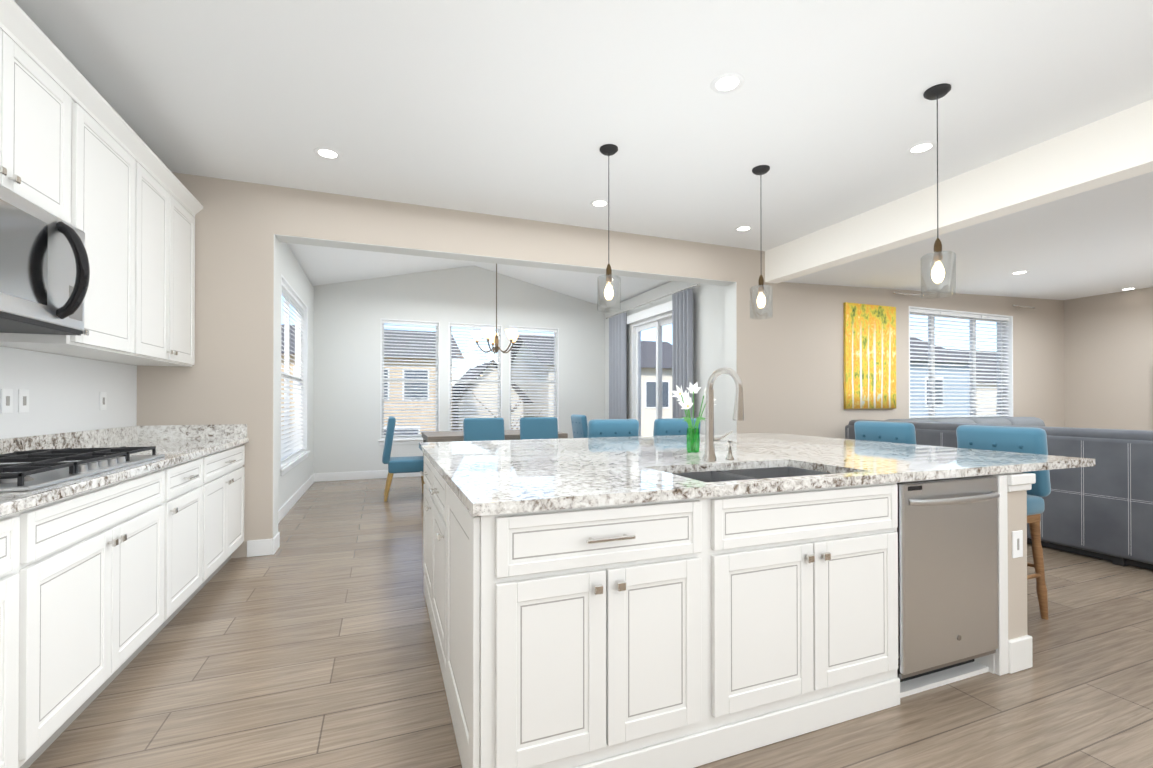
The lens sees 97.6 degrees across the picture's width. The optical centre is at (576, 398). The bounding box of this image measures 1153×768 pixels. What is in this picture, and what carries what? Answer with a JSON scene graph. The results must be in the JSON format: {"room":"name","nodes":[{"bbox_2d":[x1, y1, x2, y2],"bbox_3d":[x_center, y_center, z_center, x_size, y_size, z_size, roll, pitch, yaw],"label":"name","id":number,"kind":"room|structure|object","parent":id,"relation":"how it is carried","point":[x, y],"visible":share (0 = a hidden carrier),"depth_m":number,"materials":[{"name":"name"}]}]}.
{"room":"kitchen","nodes":[
{"label":"kitchen","id":0,"kind":"room"},
{"bbox_2d":[3,346,138,425],"bbox_3d":[-2.130,-0.297,0.675,0.150,3.000,6.270,0,0,-21],"label":"wall","id":1,"kind":"structure","parent":0,"point":[3,346],"depth_m":3.66,"materials":[{"name":"beige paint"}]},
{"bbox_2d":[0,0,79,203],"bbox_3d":[-2.283,-1.113,1.795,0.359,0.697,0.910,0,0,-21],"label":"upper cabinet","id":2,"kind":"object","parent":1,"relation":"attached to","point":[40,91],"depth_m":2.05,"materials":[{"name":"white wood"}]},
{"bbox_2d":[0,156,95,335],"bbox_3d":[-2.256,-0.564,1.802,0.416,0.540,0.894,0,0,-21],"label":"microwave","id":3,"kind":"object","parent":1,"relation":"attached to","point":[46,236],"depth_m":2.03,"materials":[{"name":"silver metal"}]},
{"bbox_2d":[0,426,139,461],"bbox_3d":[-2.438,0.238,1.720,0.022,0.105,4.148,0,0,-21],"label":"backsplash","id":4,"kind":"structure","parent":1,"relation":"attached to","point":[31,445],"depth_m":2.75,"materials":[{"name":"white stone"}]},
{"bbox_2d":[0,80,147,359],"bbox_3d":[-2.558,-0.851,2.510,0.359,1.212,0.771,0,0,-21],"label":"upper cabinet","id":5,"kind":"object","parent":1,"relation":"attached to","point":[101,206],"depth_m":2.63,"materials":[{"name":"white wood"}]},
{"bbox_2d":[74,152,199,366],"bbox_3d":[-2.835,-0.847,3.231,0.359,1.212,1.056,0,0,-21],"label":"upper cabinet","id":6,"kind":"object","parent":1,"relation":"attached to","point":[169,285],"depth_m":3.32,"materials":[{"name":"white wood"}]},
{"bbox_2d":[14,0,1152,307],"bbox_3d":[2.588,-1.852,4.601,11.766,1.020,10.200,0,0,-21],"label":"ceiling","id":7,"kind":"structure","parent":0,"point":[828,112],"depth_m":2.93,"materials":[{"name":"white paint"}]},
{"bbox_2d":[313,147,341,159],"bbox_3d":[-1.704,-1.676,3.456,0.176,0.005,0.176,0,0,-21],"label":"recessed light","id":8,"kind":"object","parent":7,"relation":"in","point":[327,153],"visible":1,"depth_m":3.45,"materials":[{"name":"white"}]},
{"bbox_2d":[471,264,518,353],"bbox_3d":[-1.081,-1.411,6.793,0.654,1.626,0.628,0,0,-21],"label":"dining chandelier","id":9,"kind":"object","parent":7,"relation":"hanging from","point":[492,337],"visible":0.92,"depth_m":6.72,"materials":[{"name":"white glass"}]},
{"bbox_2d":[590,199,609,207],"bbox_3d":[0.200,-1.670,4.326,0.176,0.005,0.176,0,0,-21],"label":"recessed light","id":10,"kind":"object","parent":7,"relation":"in","point":[599,203],"visible":0.98,"depth_m":4.32,"materials":[{"name":"white"}]},
{"bbox_2d":[597,144,620,311],"bbox_3d":[0.217,-1.134,3.386,0.156,1.089,0.156,0,0,-21],"label":"pendant light","id":11,"kind":"object","parent":7,"relation":"hanging from","point":[608,150],"visible":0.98,"depth_m":3.37,"materials":[{"name":"clear glass"}]},
{"bbox_2d":[710,73,744,93],"bbox_3d":[0.805,-1.681,2.694,0.176,0.005,0.176,0,0,-21],"label":"recessed light","id":12,"kind":"object","parent":7,"relation":"in","point":[728,82],"visible":1,"depth_m":2.69,"materials":[{"name":"white"}]},
{"bbox_2d":[734,225,752,231],"bbox_3d":[1.641,-1.667,4.954,0.176,0.005,0.176,0,0,-21],"label":"recessed light","id":13,"kind":"object","parent":7,"relation":"in","point":[744,228],"visible":1,"depth_m":4.95,"materials":[{"name":"white"}]},
{"bbox_2d":[750,165,772,318],"bbox_3d":[1.347,-1.132,3.681,0.156,1.089,0.156,0,0,-21],"label":"pendant light","id":14,"kind":"object","parent":7,"relation":"hanging from","point":[760,170],"visible":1,"depth_m":3.66,"materials":[{"name":"clear glass"}]},
{"bbox_2d":[906,141,936,154],"bbox_3d":[2.310,-1.676,3.379,0.176,0.005,0.176,0,0,-21],"label":"recessed light","id":15,"kind":"object","parent":7,"relation":"in","point":[920,148],"visible":0.98,"depth_m":3.37,"materials":[{"name":"white plastic"}]},
{"bbox_2d":[921,83,955,298],"bbox_3d":[1.971,-1.121,2.753,0.156,1.124,0.156,0,0,-21],"label":"pendant light","id":16,"kind":"object","parent":7,"relation":"hanging from","point":[937,272],"visible":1,"depth_m":2.74,"materials":[{"name":"clear glass"}]},
{"bbox_2d":[765,99,1152,283],"bbox_3d":[3.345,-1.558,2.801,0.180,0.450,6.300,0,0,-21],"label":"ceiling beam","id":17,"kind":"structure","parent":7,"relation":"attached to","point":[1114,148],"depth_m":3.60,"materials":[{"name":"white paint"}]},
{"bbox_2d":[1010,270,1029,274],"bbox_3d":[4.992,-1.416,5.682,0.176,0.005,0.176,0,0,-21],"label":"recessed light","id":18,"kind":"object","parent":7,"relation":"in","point":[1019,272],"visible":0.92,"depth_m":5.67,"materials":[{"name":"white plastic"}]},
{"bbox_2d":[29,476,1152,767],"bbox_3d":[2.588,1.258,4.582,12.066,0.060,10.800,0,0,-21],"label":"floor","id":19,"kind":"structure","parent":0,"point":[311,642],"depth_m":2.14,"materials":[{"name":"brown wood"}]},
{"bbox_2d":[0,506,47,767],"bbox_3d":[-1.761,0.762,0.877,0.683,0.885,1.191,0,0,-21],"label":"base cabinet","id":20,"kind":"object","parent":19,"relation":"on","point":[23,537],"depth_m":1.50,"materials":[{"name":"white wood"}]},
{"bbox_2d":[48,466,175,746],"bbox_3d":[-2.135,0.768,1.850,0.683,0.885,1.196,0,0,-21],"label":"base cabinet","id":21,"kind":"object","parent":19,"relation":"on","point":[121,536],"depth_m":1.93,"materials":[{"name":"white wood"}]},
{"bbox_2d":[0,438,247,517],"bbox_3d":[-2.120,0.308,1.842,0.703,0.035,4.148,0,0,-21],"label":"countertop","id":22,"kind":"structure","parent":21,"relation":"on","point":[25,483],"depth_m":1.97,"materials":[{"name":"white stone"}]},
{"bbox_2d":[176,454,211,614],"bbox_3d":[-2.422,0.773,2.597,0.683,0.885,0.706,0,0,-21],"label":"base cabinet","id":23,"kind":"object","parent":19,"relation":"on","point":[194,478],"depth_m":2.83,"materials":[{"name":"white wood"}]},
{"bbox_2d":[212,442,246,577],"bbox_3d":[-2.683,0.777,3.279,0.683,0.885,1.056,0,0,-21],"label":"base cabinet","id":24,"kind":"object","parent":19,"relation":"on","point":[228,471],"depth_m":3.44,"materials":[{"name":"white wood"}]},
{"bbox_2d":[382,416,424,501],"bbox_3d":[-2.158,0.735,6.341,0.529,1.015,0.470,0,0,-21],"label":"dining chair","id":25,"kind":"object","parent":19,"relation":"on","point":[411,464],"visible":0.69,"depth_m":6.09,"materials":[{"name":"blue fabric"}]},
{"bbox_2d":[463,418,504,440],"bbox_3d":[-1.127,0.732,5.982,0.470,1.015,0.529,0,0,-21],"label":"dining chair","id":26,"kind":"object","parent":19,"relation":"on","point":[480,429],"visible":0.29,"depth_m":5.78,"materials":[{"name":"blue fabric"}]},
{"bbox_2d":[421,430,567,455],"bbox_3d":[-1.118,0.849,6.739,1.760,0.785,1.020,0,0,-21],"label":"dining table","id":27,"kind":"object","parent":19,"relation":"on","point":[444,436],"visible":0.27,"depth_m":6.34,"materials":[{"name":"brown wood"}]},
{"bbox_2d":[520,417,557,439],"bbox_3d":[-0.510,0.734,6.218,0.470,1.015,0.529,0,0,-21],"label":"dining chair","id":28,"kind":"object","parent":19,"relation":"on","point":[538,427],"visible":0.25,"depth_m":6.02,"materials":[{"name":"blue fabric"}]},
{"bbox_2d":[571,414,587,437],"bbox_3d":[-0.114,0.740,7.125,0.529,1.015,0.470,0,0,-21],"label":"dining chair","id":29,"kind":"object","parent":19,"relation":"on","point":[579,426],"visible":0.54,"depth_m":7.07,"materials":[{"name":"blue fabric"}]},
{"bbox_2d":[588,419,638,437],"bbox_3d":[0.370,0.698,4.010,0.461,1.054,0.495,0,0,-21],"label":"stool","id":30,"kind":"object","parent":19,"relation":"on","point":[613,427],"visible":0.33,"depth_m":4.13,"materials":[{"name":"blue fabric"}]},
{"bbox_2d":[653,418,700,435],"bbox_3d":[0.939,0.700,4.228,0.461,1.054,0.495,0,0,-21],"label":"stool","id":31,"kind":"object","parent":19,"relation":"on","point":[669,426],"visible":0.25,"depth_m":4.33,"materials":[{"name":"blue fabric"}]},
{"bbox_2d":[419,447,1046,767],"bbox_3d":[0.542,0.774,2.697,2.542,0.885,1.986,0,0,-21],"label":"kitchen island","id":32,"kind":"object","parent":19,"relation":"on","point":[669,601],"depth_m":1.71,"materials":[{"name":"white wood"}]},
{"bbox_2d":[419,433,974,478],"bbox_3d":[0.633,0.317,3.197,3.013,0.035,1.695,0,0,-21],"label":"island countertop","id":33,"kind":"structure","parent":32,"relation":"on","point":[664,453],"depth_m":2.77,"materials":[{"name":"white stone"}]},
{"bbox_2d":[671,382,715,451],"bbox_3d":[0.643,0.099,2.809,0.295,0.393,0.291,0,0,-21],"label":"vase","id":34,"kind":"object","parent":33,"relation":"on","point":[693,438],"visible":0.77,"depth_m":2.77,"materials":[{"name":"green glass"}]},
{"bbox_2d":[699,387,738,462],"bbox_3d":[0.678,0.127,2.385,0.181,0.335,0.076,0,0,-21],"label":"faucet","id":35,"kind":"object","parent":33,"relation":"on","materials":[{"name":"silver metal"}]},
{"bbox_2d":[447,449,1094,510],"bbox_3d":[1.030,0.310,2.163,3.013,0.035,0.521,0,0,-21],"label":"island countertop","id":36,"kind":"structure","parent":32,"relation":"on","point":[596,484],"depth_m":1.86,"materials":[{"name":"white stone"}]},
{"bbox_2d":[671,463,830,482],"bbox_3d":[0.737,0.416,2.090,0.810,0.201,0.465,0,0,-21],"label":"sink","id":37,"kind":"object","parent":36,"relation":"in","point":[757,470],"depth_m":2.32,"materials":[{"name":"black metal"}]},
{"bbox_2d":[854,421,915,443],"bbox_3d":[2.081,0.696,3.619,0.495,1.054,0.461,0,0,-21],"label":"stool","id":38,"kind":"object","parent":19,"relation":"on","point":[896,432],"visible":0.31,"depth_m":3.62,"materials":[{"name":"blue fabric"}]},
{"bbox_2d":[845,417,1152,569],"bbox_3d":[5.295,0.727,4.419,3.071,1.000,4.250,0,0,-21],"label":"sectional sofa","id":39,"kind":"object","parent":19,"relation":"on","point":[1102,508],"visible":0.42,"depth_m":3.79,"materials":[{"name":"leather"}]},
{"bbox_2d":[956,425,1050,619],"bbox_3d":[2.346,0.692,2.928,0.495,1.054,0.461,0,0,-21],"label":"stool","id":40,"kind":"object","parent":19,"relation":"on","point":[1030,440],"visible":0.44,"depth_m":2.81,"materials":[{"name":"blue fabric"}]},
{"bbox_2d":[139,172,1066,557],"bbox_3d":[2.121,-0.615,5.810,11.766,3.700,0.206,0,0,-21],"label":"wall","id":41,"kind":"structure","parent":0,"point":[789,364],"depth_m":5.76,"materials":[{"name":"beige paint"}]},
{"bbox_2d":[140,424,246,437],"bbox_3d":[-2.855,0.250,3.770,0.669,0.105,0.022,0,0,-21],"label":"backsplash","id":42,"kind":"structure","parent":41,"relation":"attached to","point":[228,430],"depth_m":3.76,"materials":[{"name":"white stone"}]},
{"bbox_2d":[253,473,314,550],"bbox_3d":[-3.258,1.173,5.803,0.014,0.125,3.670,0,0,-21],"label":"baseboard","id":43,"kind":"structure","parent":41,"relation":"attached to","point":[257,544],"depth_m":5.59,"materials":[{"name":"white wood"}]},
{"bbox_2d":[280,274,309,475],"bbox_3d":[-3.401,-0.236,6.004,0.185,2.055,1.990,0,0,-21],"label":"dining room window","id":44,"kind":"structure","parent":41,"relation":"in","point":[293,444],"depth_m":6.21,"materials":[{"name":"white"}]},
{"bbox_2d":[315,470,420,481],"bbox_3d":[-1.701,1.189,8.390,4.775,0.125,0.017,0,0,-21],"label":"baseboard","id":45,"kind":"structure","parent":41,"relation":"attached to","point":[336,476],"depth_m":7.75,"materials":[{"name":"white wood"}]},
{"bbox_2d":[378,318,439,444],"bbox_3d":[-2.665,-0.263,8.099,0.960,1.975,0.185,0,0,-21],"label":"window blind","id":46,"kind":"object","parent":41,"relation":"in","point":[409,438],"depth_m":8.09,"materials":[{"name":"white plastic"}]},
{"bbox_2d":[449,322,501,430],"bbox_3d":[-1.699,-0.261,8.470,0.950,1.975,0.185,0,0,-21],"label":"dining room window","id":47,"kind":"structure","parent":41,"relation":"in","point":[464,326],"depth_m":8.45,"materials":[{"name":"white"}]},
{"bbox_2d":[509,325,558,431],"bbox_3d":[-0.751,-0.258,8.834,0.960,1.975,0.185,0,0,-21],"label":"dining room window","id":48,"kind":"structure","parent":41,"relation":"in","point":[555,382],"depth_m":8.84,"materials":[{"name":"white"}]},
{"bbox_2d":[632,313,671,435],"bbox_3d":[1.232,0.022,7.630,0.149,2.450,1.410,0,0,-21],"label":"window frame","id":49,"kind":"structure","parent":41,"relation":"in","point":[658,323],"depth_m":8.03,"materials":[{"name":"white"}]},
{"bbox_2d":[606,283,699,418],"bbox_3d":[1.065,-0.114,7.663,0.133,2.682,2.813,0,0,-21],"label":"curtain","id":50,"kind":"object","parent":41,"relation":"hanging from","point":[679,306],"visible":0.77,"depth_m":7.02,"materials":[{"name":"grey fabric"}]},
{"bbox_2d":[843,302,895,408],"bbox_3d":[3.652,-0.517,6.267,0.860,1.290,0.033,0,0,-21],"label":"painting","id":51,"kind":"object","parent":41,"relation":"attached to","point":[869,333],"visible":1,"depth_m":6.24,"materials":[{"name":"paint"}]},
{"bbox_2d":[909,306,1012,418],"bbox_3d":[5.291,-0.405,7.003,2.230,1.585,0.235,0,0,-21],"label":"window blind","id":52,"kind":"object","parent":41,"relation":"in","point":[1004,359],"depth_m":7.03,"materials":[{"name":"white plastic"}]},
{"bbox_2d":[1063,287,1152,430],"bbox_3d":[8.714,-0.271,4.838,0.150,3.000,6.270,0,0,-21],"label":"wall","id":53,"kind":"structure","parent":0,"point":[1081,362],"depth_m":7.27,"materials":[{"name":"beige paint"}]},
{"bbox_3d":[-3.349,3.098,36.033,140.000,2.750,110.000,0,0,-21],"label":"ground","id":54,"kind":"structure","parent":0,"visible":0},
{"bbox_2d":[281,324,996,439],"bbox_3d":[8.314,0.089,30.085,82.500,8.606,18.500,0,0,-21],"label":"houses","id":55,"kind":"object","parent":54,"relation":"on","point":[647,400],"depth_m":26.96,"materials":[{"name":"beige"}]}
]}

